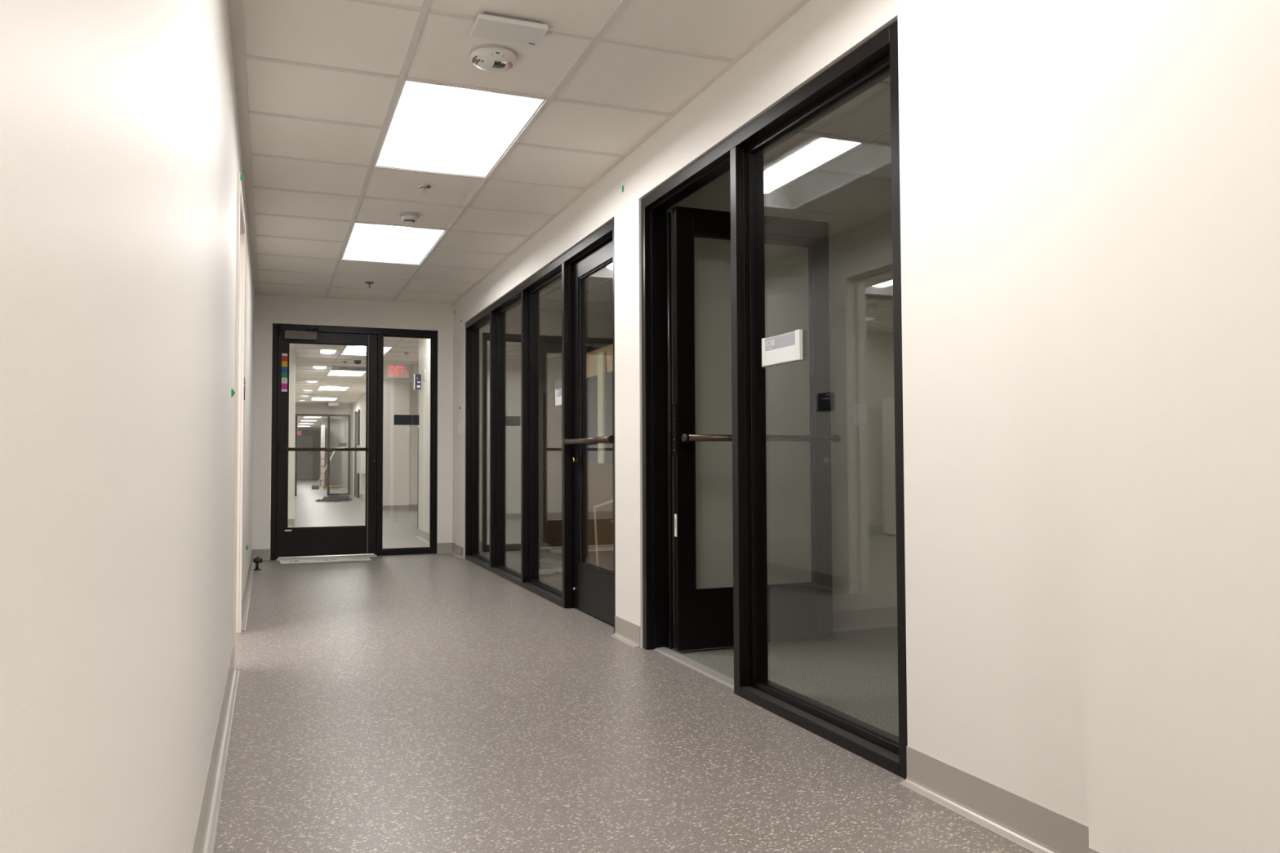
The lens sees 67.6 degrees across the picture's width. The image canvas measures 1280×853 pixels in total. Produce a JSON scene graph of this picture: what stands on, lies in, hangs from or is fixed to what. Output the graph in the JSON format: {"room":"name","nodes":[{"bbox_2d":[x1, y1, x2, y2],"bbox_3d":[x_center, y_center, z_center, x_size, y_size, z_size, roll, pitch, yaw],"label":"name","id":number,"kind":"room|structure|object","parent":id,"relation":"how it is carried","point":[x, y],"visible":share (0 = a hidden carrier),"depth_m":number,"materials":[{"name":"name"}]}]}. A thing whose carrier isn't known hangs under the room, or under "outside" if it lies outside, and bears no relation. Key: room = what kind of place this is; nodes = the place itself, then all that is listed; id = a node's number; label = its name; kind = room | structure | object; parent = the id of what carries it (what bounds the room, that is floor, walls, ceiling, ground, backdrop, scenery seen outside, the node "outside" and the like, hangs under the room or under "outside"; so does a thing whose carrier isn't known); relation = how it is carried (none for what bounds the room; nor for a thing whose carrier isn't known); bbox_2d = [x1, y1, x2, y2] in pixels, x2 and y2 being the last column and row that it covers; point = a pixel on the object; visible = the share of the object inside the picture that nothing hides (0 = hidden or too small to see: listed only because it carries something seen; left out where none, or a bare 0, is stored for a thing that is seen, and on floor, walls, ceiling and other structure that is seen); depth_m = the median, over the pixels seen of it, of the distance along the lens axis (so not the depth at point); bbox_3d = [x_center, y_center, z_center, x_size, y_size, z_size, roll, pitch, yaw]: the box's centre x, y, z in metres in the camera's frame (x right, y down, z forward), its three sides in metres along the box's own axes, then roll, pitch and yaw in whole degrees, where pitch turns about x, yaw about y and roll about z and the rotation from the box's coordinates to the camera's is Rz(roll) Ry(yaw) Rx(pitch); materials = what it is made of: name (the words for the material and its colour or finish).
{"room":"office corridor","nodes":[
{"label":"office corridor","id":0,"kind":"room"},
{"bbox_2d":[0,0,254,852],"bbox_3d":[-0.247,-0.354,0.068,0.132,2.500,18.280,1,-2,-21],"label":"wall","id":1,"kind":"structure","parent":0,"point":[121,160],"depth_m":0.94,"materials":[{"name":"white paint"}]},
{"bbox_2d":[190,550,254,852],"bbox_3d":[-0.167,0.845,0.055,0.030,0.100,18.280,1,-2,-21],"label":"baseboard","id":2,"kind":"structure","parent":1,"relation":"attached to","point":[204,837],"depth_m":2.75,"materials":[{"name":"grey plastic"}]},
{"bbox_2d":[231,388,235,396],"bbox_3d":[-1.590,-0.132,3.735,0.014,0.032,0.008,1,-2,-21],"label":"tape mark","id":3,"kind":"object","parent":1,"relation":"attached to","point":[233,392],"visible":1,"depth_m":3.73,"materials":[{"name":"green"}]},
{"bbox_2d":[231,172,245,670],"bbox_3d":[-1.984,-0.014,4.548,0.156,2.145,1.016,1,-2,-21],"label":"door","id":4,"kind":"structure","parent":1,"relation":"in","point":[241,249],"depth_m":4.97,"materials":[{"name":"beige paint"}]},
{"bbox_2d":[297,416,335,430],"bbox_3d":[-12.502,-0.228,36.015,2.030,0.015,23.860,1,-2,-21],"label":"ceiling","id":5,"kind":"structure","parent":0,"point":[298,417],"depth_m":37.69,"materials":[{"name":"tile"}]},
{"bbox_2d":[297,428,302,435],"bbox_3d":[-16.139,0.264,45.166,0.300,0.299,0.065,1,-2,-21],"label":"exit sign","id":6,"kind":"object","parent":5,"relation":"hanging from","point":[299,433],"visible":0.65,"depth_m":45.15,"materials":[{"name":"red plastic"}]},
{"bbox_2d":[297,422,313,424],"bbox_3d":[-13.564,-0.185,38.812,0.584,0.138,1.191,1,-2,-21],"label":"ceiling light","id":7,"kind":"object","parent":5,"relation":"attached to","point":[299,423],"visible":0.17,"depth_m":39.34,"materials":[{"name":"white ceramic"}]},
{"bbox_2d":[302,416,321,417],"bbox_3d":[-11.364,-0.391,33.131,0.584,0.138,1.191,1,-2,-21],"label":"ceiling light","id":8,"kind":"object","parent":5,"relation":"attached to","point":[304,416],"visible":0.23,"depth_m":33.65,"materials":[{"name":"white plastic"}]},
{"bbox_2d":[294,402,352,491],"bbox_3d":[-8.269,0.534,24.751,1.810,2.500,0.140,1,-2,-21],"label":"wall","id":9,"kind":"structure","parent":0,"point":[315,408],"depth_m":24.80,"materials":[{"name":"grey paint"}]},
{"bbox_2d":[294,413,350,496],"bbox_3d":[-8.202,0.735,24.705,1.345,2.095,0.100,1,-2,-21],"label":"window","id":10,"kind":"structure","parent":9,"relation":"in","point":[296,415],"depth_m":24.71,"materials":[{"name":"brown metal"}]},
{"bbox_2d":[338,443,346,446],"bbox_3d":[-7.743,0.472,24.875,0.200,0.090,0.011,1,-2,-21],"label":"door sign","id":11,"kind":"object","parent":10,"relation":"attached to","point":[340,444],"visible":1,"depth_m":24.87,"materials":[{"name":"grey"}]},
{"bbox_2d":[270,350,418,519],"bbox_3d":[-9.158,0.663,28.361,8.840,2.500,40.720,1,-2,-21],"label":"wall","id":12,"kind":"structure","parent":0,"point":[400,442],"depth_m":17.03,"materials":[{"name":"white paint"}]},
{"bbox_2d":[297,434,315,479],"bbox_3d":[-16.603,1.494,47.111,1.060,2.200,0.099,1,-2,-21],"label":"door","id":13,"kind":"structure","parent":12,"relation":"in","point":[305,459],"depth_m":47.15,"materials":[{"name":"grey plastic"}]},
{"bbox_2d":[297,416,343,430],"bbox_3d":[-12.502,-0.216,36.014,2.030,0.008,23.860,1,-2,-21],"label":"trim","id":14,"kind":"structure","parent":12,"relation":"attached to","point":[335,417],"depth_m":37.13,"materials":[{"name":"white paint"}]},
{"bbox_2d":[320,424,324,486],"bbox_3d":[-11.197,1.033,33.718,0.090,2.150,1.000,1,-2,-21],"label":"trim","id":15,"kind":"structure","parent":12,"relation":"attached to","point":[322,427],"depth_m":33.28,"materials":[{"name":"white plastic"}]},
{"bbox_2d":[275,553,376,559],"bbox_3d":[-2.894,1.205,8.833,0.877,0.012,0.145,1,-2,-21],"label":"threshold","id":16,"kind":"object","parent":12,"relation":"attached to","point":[371,554],"depth_m":8.82,"materials":[{"name":"silver metal"}]},
{"bbox_2d":[295,374,365,403],"bbox_3d":[-6.813,-0.765,20.861,1.695,0.008,8.250,1,-2,-21],"label":"trim","id":17,"kind":"structure","parent":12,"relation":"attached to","point":[313,393],"depth_m":20.62,"materials":[{"name":"white paint"}]},
{"bbox_2d":[270,476,429,544],"bbox_3d":[-9.133,1.861,28.268,8.600,0.100,40.590,1,-2,-21],"label":"baseboard","id":18,"kind":"structure","parent":12,"relation":"attached to","point":[422,535],"depth_m":16.90,"materials":[{"name":"grey plastic"}]},
{"bbox_2d":[354,409,359,497],"bbox_3d":[-6.959,0.670,23.461,0.064,2.130,1.000,1,-2,-21],"label":"door","id":19,"kind":"structure","parent":12,"relation":"in","point":[357,437],"depth_m":23.46,"materials":[{"name":"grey metal"}]},
{"bbox_2d":[356,444,365,473],"bbox_3d":[-6.407,0.755,21.955,0.120,0.650,1.000,1,-2,-21],"label":"box","id":20,"kind":"object","parent":12,"relation":"attached to","point":[361,455],"visible":0.86,"depth_m":21.51,"materials":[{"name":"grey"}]},
{"bbox_2d":[383,363,413,382],"bbox_3d":[-3.862,-0.850,15.016,0.580,0.267,0.120,1,-2,-21],"label":"trim","id":21,"kind":"structure","parent":12,"relation":"attached to","point":[411,378],"depth_m":15.00,"materials":[{"name":"white paint"}]},
{"bbox_2d":[252,293,453,553],"bbox_3d":[-2.672,-0.035,8.994,2.057,2.500,0.130,1,-2,-21],"label":"wall","id":22,"kind":"structure","parent":0,"point":[269,309],"depth_m":8.90,"materials":[{"name":"white paint"}]},
{"bbox_2d":[252,542,452,560],"bbox_3d":[-2.639,1.161,8.877,1.790,0.100,0.030,1,-2,-21],"label":"baseboard","id":23,"kind":"structure","parent":22,"relation":"attached to","point":[442,548],"depth_m":8.62,"materials":[{"name":"grey plastic"}]},
{"bbox_2d":[270,324,437,559],"bbox_3d":[-2.668,0.144,8.986,1.489,2.143,0.114,1,-2,-21],"label":"door frame","id":24,"kind":"structure","parent":22,"relation":"in","point":[381,333],"depth_m":9.02,"materials":[{"name":"brown metal"}]},
{"bbox_2d":[275,324,377,559],"bbox_3d":[-2.880,0.145,8.813,0.885,2.130,0.161,1,-2,-21],"label":"door","id":25,"kind":"structure","parent":24,"relation":"attached to","point":[348,540],"depth_m":8.83,"materials":[{"name":"brown metal"}]},
{"bbox_2d":[281,353,287,391],"bbox_3d":[-3.248,-0.493,8.730,0.049,0.349,0.004,1,-2,-21],"label":"label","id":26,"kind":"object","parent":25,"relation":"attached to","point":[284,356],"visible":1,"depth_m":8.73,"materials":[{"name":"multicoloured plastic"}]},
{"bbox_2d":[394,414,418,425],"bbox_3d":[-2.240,-0.063,9.167,0.236,0.097,0.009,1,-2,-21],"label":"door sign","id":27,"kind":"object","parent":24,"relation":"attached to","point":[399,420],"visible":1,"depth_m":9.16,"materials":[{"name":"grey"}]},
{"bbox_2d":[417,337,430,533],"bbox_3d":[-2.167,0.009,10.314,0.162,2.500,1.970,1,-2,-21],"label":"wall","id":28,"kind":"structure","parent":0,"point":[424,344],"depth_m":10.75,"materials":[{"name":"white paint"}]},
{"bbox_2d":[413,373,421,389],"bbox_3d":[-2.573,-0.517,11.040,0.080,0.175,0.030,1,-2,-21],"label":"sign","id":29,"kind":"object","parent":28,"relation":"attached to","point":[417,377],"visible":1,"depth_m":11.03,"materials":[{"name":"black plastic"}]},
{"bbox_2d":[417,427,418,528],"bbox_3d":[-2.596,0.603,11.173,0.007,1.175,0.020,1,-2,-21],"label":"guard","id":30,"kind":"object","parent":28,"relation":"attached to","point":[418,428],"visible":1,"depth_m":11.17,"materials":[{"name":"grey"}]},
{"bbox_2d":[422,368,425,380],"bbox_3d":[-2.433,-0.584,10.780,0.008,0.120,0.130,1,-2,-21],"label":"wall plate","id":31,"kind":"object","parent":28,"relation":"attached to","point":[424,371],"visible":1,"depth_m":10.77,"materials":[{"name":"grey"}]},
{"bbox_2d":[271,262,613,402],"bbox_3d":[-3.911,-0.997,14.842,8.600,0.015,21.580,1,-2,-21],"label":"ceiling","id":32,"kind":"structure","parent":0,"point":[317,359],"depth_m":13.70,"materials":[{"name":"tile"}]},
{"bbox_2d":[311,397,337,400],"bbox_3d":[-7.749,-0.742,23.424,0.584,0.138,1.191,1,-2,-21],"label":"ceiling light","id":33,"kind":"object","parent":32,"relation":"attached to","point":[312,398],"visible":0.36,"depth_m":23.94,"materials":[{"name":"white plastic"}]},
{"bbox_2d":[317,386,349,391],"bbox_3d":[-6.429,-0.866,20.015,0.584,0.138,1.191,1,-2,-21],"label":"ceiling light","id":34,"kind":"object","parent":32,"relation":"attached to","point":[321,388],"visible":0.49,"depth_m":20.51,"materials":[{"name":"white plastic"}]},
{"bbox_2d":[328,401,338,405],"bbox_3d":[-7.829,-0.583,24.404,0.240,0.102,0.100,1,-2,-21],"label":"box","id":35,"kind":"object","parent":32,"relation":"hanging from","point":[330,403],"visible":1,"depth_m":24.36,"materials":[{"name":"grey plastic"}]},
{"bbox_2d":[326,370,365,377],"bbox_3d":[-5.109,-0.990,16.606,0.584,0.138,1.191,1,-2,-21],"label":"ceiling light","id":36,"kind":"object","parent":32,"relation":"attached to","point":[331,372],"visible":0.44,"depth_m":17.06,"materials":[{"name":"white plastic"}]},
{"bbox_2d":[329,366,366,371],"bbox_3d":[-4.755,-0.946,15.693,0.610,0.006,0.620,1,-2,-21],"label":"air slot","id":37,"kind":"object","parent":32,"relation":"attached to","point":[333,368],"visible":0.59,"depth_m":15.63,"materials":[{"name":"grey metal"}]},
{"bbox_2d":[341,345,366,355],"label":"ceiling light","id":38,"kind":"object","parent":32,"relation":"attached to","point":[353,350],"depth_m":13.65,"materials":[{"name":"white plastic"}]},
{"bbox_2d":[351,357,363,364],"bbox_3d":[-4.197,-0.967,14.198,0.170,0.086,0.170,1,-2,-21],"label":"ceiling camera","id":39,"kind":"object","parent":32,"relation":"attached to","point":[357,361],"visible":1,"depth_m":14.15,"materials":[{"name":"white plastic"}]},
{"bbox_2d":[383,346,391,355],"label":"ceiling light","id":40,"kind":"object","parent":32,"relation":"attached to","point":[385,348],"depth_m":13.20,"materials":[{"name":"white plastic"}]},
{"bbox_2d":[386,361,408,377],"bbox_3d":[-3.727,-0.870,14.697,0.330,0.244,0.063,1,-2,-21],"label":"exit sign","id":41,"kind":"object","parent":32,"relation":"hanging from","point":[397,370],"visible":1,"depth_m":14.67,"materials":[{"name":"red plastic"}]},
{"bbox_2d":[242,0,799,303],"bbox_3d":[0.645,-1.515,0.455,1.790,0.015,18.280,1,-2,-21],"label":"ceiling","id":42,"kind":"structure","parent":0,"point":[340,33],"depth_m":4.06,"materials":[{"name":"tile"}]},
{"bbox_2d":[364,281,373,287],"bbox_3d":[-2.304,-1.206,8.141,0.076,0.044,0.076,1,-2,-21],"label":"sprinkler","id":43,"kind":"object","parent":42,"relation":"attached to","point":[366,282],"visible":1,"depth_m":8.12,"materials":[{"name":"silver metal"}]},
{"bbox_2d":[341,222,445,264],"bbox_3d":[-1.762,-1.345,6.741,0.584,0.138,1.191,1,-2,-21],"label":"ceiling light","id":44,"kind":"object","parent":42,"relation":"attached to","point":[366,242],"visible":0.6,"depth_m":6.93,"materials":[{"name":"white plastic"}]},
{"bbox_2d":[399,211,419,223],"bbox_3d":[-1.424,-1.283,5.898,0.124,0.052,0.124,1,-2,-21],"label":"smoke detector","id":45,"kind":"object","parent":42,"relation":"attached to","point":[408,217],"visible":1,"depth_m":5.86,"materials":[{"name":"grey plastic"}]},
{"bbox_2d":[417,184,431,194],"bbox_3d":[-1.193,-1.310,5.290,0.076,0.044,0.076,1,-2,-21],"label":"sprinkler","id":46,"kind":"object","parent":42,"relation":"attached to","point":[424,187],"visible":1,"depth_m":5.28,"materials":[{"name":"silver metal"}]},
{"bbox_2d":[373,80,545,177],"bbox_3d":[-0.881,-1.428,4.469,0.584,0.138,1.191,1,-2,-21],"label":"ceiling light","id":47,"kind":"object","parent":42,"relation":"attached to","point":[432,127],"visible":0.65,"depth_m":4.53,"materials":[{"name":"white plastic"}]},
{"bbox_2d":[469,44,517,71],"bbox_3d":[-0.548,-1.367,3.578,0.180,0.052,0.180,1,-2,-21],"label":"smoke detector","id":48,"kind":"object","parent":42,"relation":"attached to","point":[487,57],"visible":1,"depth_m":3.53,"materials":[{"name":"white plastic"}]},
{"bbox_2d":[471,55,480,65],"bbox_3d":[-0.609,-1.358,3.550,0.025,0.012,0.068,1,-2,-21],"label":"grille","id":49,"kind":"object","parent":48,"relation":"attached to","point":[476,60],"depth_m":3.54,"materials":[{"name":"grey plastic"}]},
{"bbox_2d":[470,11,548,46],"bbox_3d":[-0.455,-1.384,3.321,0.244,0.038,0.140,1,-2,-21],"label":"box","id":50,"kind":"object","parent":42,"relation":"attached to","point":[490,25],"visible":1,"depth_m":3.30,"materials":[{"name":"grey plastic"}]},
{"bbox_2d":[478,310,613,551],"bbox_3d":[1.927,-0.177,5.420,3.938,2.500,11.100,1,-2,-21],"label":"wall","id":51,"kind":"structure","parent":0,"point":[598,329],"depth_m":9.60,"materials":[{"name":"grey paint"}]},
{"bbox_2d":[271,329,418,376],"bbox_3d":[-3.322,-1.040,13.322,8.600,0.008,8.340,1,-2,-21],"label":"grid","id":52,"kind":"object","parent":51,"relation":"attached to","point":[402,339],"depth_m":13.98,"materials":[{"name":"white paint"}]},
{"bbox_2d":[513,275,613,315],"bbox_3d":[0.942,-1.248,7.824,3.818,0.008,4.980,1,-2,-21],"label":"grid","id":53,"kind":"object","parent":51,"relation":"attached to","point":[553,310],"depth_m":9.15,"materials":[{"name":"white paint"}]},
{"bbox_2d":[653,647,733,688],"bbox_3d":[0.259,1.031,4.089,0.077,0.007,0.905,1,-2,-21],"label":"threshold","id":54,"kind":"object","parent":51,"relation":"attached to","point":[700,668],"depth_m":4.09,"materials":[{"name":"grey metal"}]},
{"bbox_2d":[542,343,609,563],"bbox_3d":[-0.329,0.257,8.807,0.852,1.885,1.230,1,-2,-21],"label":"wall","id":55,"kind":"structure","parent":0,"point":[552,415],"depth_m":8.91,"materials":[{"name":"white paint"}]},
{"bbox_2d":[593,499,613,571],"bbox_3d":[-0.144,0.787,6.846,0.074,0.670,0.977,1,-2,-21],"label":"carton","id":56,"kind":"object","parent":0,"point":[603,513],"visible":0.4,"depth_m":7.05,"materials":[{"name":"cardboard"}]},
{"bbox_2d":[213,479,1032,852],"bbox_3d":[-5.810,1.640,19.686,8.600,0.080,59.000,1,-2,-21],"label":"floor","id":57,"kind":"structure","parent":0,"point":[432,703],"depth_m":3.13,"materials":[{"name":"rubber"}]},
{"bbox_2d":[253,556,262,570],"bbox_3d":[-3.138,1.121,7.837,0.075,0.113,0.072,1,-2,-21],"label":"door stop","id":58,"kind":"object","parent":57,"relation":"on","point":[257,560],"visible":1,"depth_m":7.83,"materials":[{"name":"black metal"}]},
{"bbox_2d":[320,455,324,487],"bbox_3d":[-10.880,1.533,32.749,0.170,1.080,0.040,1,-2,-21],"label":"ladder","id":59,"kind":"object","parent":57,"relation":"on","point":[320,455],"visible":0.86,"depth_m":32.74,"materials":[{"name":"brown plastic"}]},
{"bbox_2d":[311,450,335,488],"bbox_3d":[-10.059,1.347,30.473,0.843,1.288,0.210,2,-3,-41],"label":"broom","id":60,"kind":"object","parent":57,"relation":"on","point":[316,486],"visible":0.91,"depth_m":30.35,"materials":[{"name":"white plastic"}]},
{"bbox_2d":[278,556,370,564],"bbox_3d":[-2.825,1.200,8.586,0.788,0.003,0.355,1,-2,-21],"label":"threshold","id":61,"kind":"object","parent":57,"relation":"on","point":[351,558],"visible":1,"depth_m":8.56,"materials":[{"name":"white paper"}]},
{"bbox_2d":[323,488,338,489],"bbox_3d":[-9.634,1.944,29.783,0.450,0.040,0.140,1,-2,-29],"label":"scrap","id":62,"kind":"object","parent":57,"relation":"on","point":[323,488],"visible":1,"depth_m":29.73,"materials":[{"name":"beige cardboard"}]},
{"bbox_2d":[322,486,342,488],"bbox_3d":[-9.605,1.903,29.903,0.600,0.040,0.140,0,-2,-15],"label":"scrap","id":63,"kind":"object","parent":62,"relation":"on","point":[322,486],"visible":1,"depth_m":29.84,"materials":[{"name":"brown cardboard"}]},
{"bbox_2d":[315,495,351,502],"bbox_3d":[-6.826,1.599,21.281,0.784,0.113,1.064,1,-2,-21],"label":"heap","id":64,"kind":"object","parent":57,"relation":"on","point":[330,498],"visible":1,"depth_m":21.03,"materials":[{"name":"grey"}]},
{"bbox_2d":[508,557,562,575],"bbox_3d":[-0.783,1.133,7.847,0.520,0.073,1.231,1,-2,-21],"label":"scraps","id":65,"kind":"object","parent":57,"relation":"on","point":[552,562],"visible":0.57,"depth_m":7.80,"materials":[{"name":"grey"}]},
{"bbox_2d":[538,571,562,589],"bbox_3d":[-0.538,1.142,7.181,0.500,0.006,1.150,1,-2,-21],"label":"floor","id":66,"kind":"structure","parent":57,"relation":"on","point":[555,580],"depth_m":7.12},
{"bbox_2d":[584,343,613,566],"bbox_3d":[0.104,0.262,7.327,0.734,1.770,1.300,1,-2,-21],"label":"wall","id":67,"kind":"structure","parent":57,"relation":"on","point":[600,476],"depth_m":7.51,"materials":[{"name":"white paint"}]},
{"bbox_2d":[666,164,897,644],"bbox_3d":[1.872,-0.178,5.394,3.818,2.500,0.150,1,-2,-21],"label":"wall","id":68,"kind":"structure","parent":0,"point":[857,211],"depth_m":4.98,"materials":[{"name":"grey paint"}]},
{"bbox_2d":[854,404,866,426],"bbox_3d":[1.173,-0.062,5.065,0.072,0.117,0.010,1,-2,-21],"label":"wall switch","id":69,"kind":"object","parent":68,"relation":"attached to","point":[860,410],"visible":1,"depth_m":5.06,"materials":[{"name":"white plastic"}]},
{"bbox_2d":[764,75,891,177],"bbox_3d":[2.855,-1.439,2.885,3.818,0.015,5.380,1,-2,-21],"label":"ceiling","id":70,"kind":"structure","parent":0,"point":[867,115],"depth_m":4.58,"materials":[{"name":"tile"}]},
{"bbox_2d":[764,80,891,180],"bbox_3d":[2.855,-1.427,2.885,3.818,0.008,5.380,1,-2,-21],"label":"trim","id":71,"kind":"structure","parent":70,"relation":"attached to","point":[866,141],"depth_m":4.72,"materials":[{"name":"white paint"}]},
{"bbox_2d":[452,0,1279,852],"bbox_3d":[1.507,-0.338,0.746,0.220,2.500,18.280,1,-2,-21],"label":"wall","id":72,"kind":"structure","parent":0,"point":[1090,189],"depth_m":2.08,"materials":[{"name":"white paint"}]},
{"bbox_2d":[457,421,460,434],"bbox_3d":[-1.693,0.014,8.926,0.010,0.120,0.070,1,-2,-21],"label":"wall switch","id":73,"kind":"object","parent":72,"relation":"attached to","point":[459,422],"visible":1,"depth_m":8.90,"materials":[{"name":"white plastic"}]},
{"bbox_2d":[227,0,809,305],"bbox_3d":[0.645,-1.503,0.455,1.790,0.008,18.280,1,-2,-21],"label":"grid","id":74,"kind":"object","parent":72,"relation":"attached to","point":[235,6],"depth_m":4.26,"materials":[{"name":"white paint"}]},
{"bbox_2d":[464,219,615,633],"bbox_3d":[-0.805,0.061,6.828,0.114,2.143,4.080,1,-2,-21],"label":"window","id":75,"kind":"structure","parent":72,"relation":"in","point":[526,295],"depth_m":6.74,"materials":[{"name":"brown metal"}]},
{"bbox_2d":[555,388,561,405],"bbox_3d":[-0.499,-0.188,6.032,0.015,0.106,0.210,1,-2,-21],"label":"room sign","id":76,"kind":"object","parent":75,"relation":"attached to","point":[557,392],"visible":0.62,"depth_m":6.07,"materials":[{"name":"white plastic"}]},
{"bbox_2d":[562,237,613,625],"bbox_3d":[-0.262,0.030,5.377,0.118,2.076,0.877,1,-2,-21],"label":"door","id":77,"kind":"structure","parent":75,"relation":"attached to","point":[593,585],"depth_m":5.68,"materials":[{"name":"brown metal"}]},
{"bbox_2d":[640,19,907,779],"bbox_3d":[0.428,-0.054,3.644,0.114,2.143,2.030,1,-2,-21],"label":"door frame","id":78,"kind":"structure","parent":72,"relation":"in","point":[876,60],"depth_m":3.63,"materials":[{"name":"brown metal"}]},
{"bbox_2d":[666,205,840,650],"bbox_3d":[0.558,0.006,4.575,0.856,2.063,0.165,1,-2,-21],"label":"door","id":79,"kind":"structure","parent":78,"relation":"attached to","point":[704,619],"depth_m":4.51,"materials":[{"name":"brown metal"}]},
{"bbox_2d":[761,328,803,367],"bbox_3d":[0.508,-0.279,3.430,0.015,0.106,0.272,1,-2,-21],"label":"room sign","id":80,"kind":"object","parent":78,"relation":"attached to","point":[787,347],"visible":1,"depth_m":3.42,"materials":[{"name":"white plastic"}]},
{"bbox_2d":[449,542,1099,852],"bbox_3d":[1.435,0.861,0.675,0.116,0.100,18.280,1,-2,-21],"label":"baseboard","id":81,"kind":"structure","parent":72,"relation":"attached to","point":[1026,824],"depth_m":2.33,"materials":[{"name":"grey plastic"}]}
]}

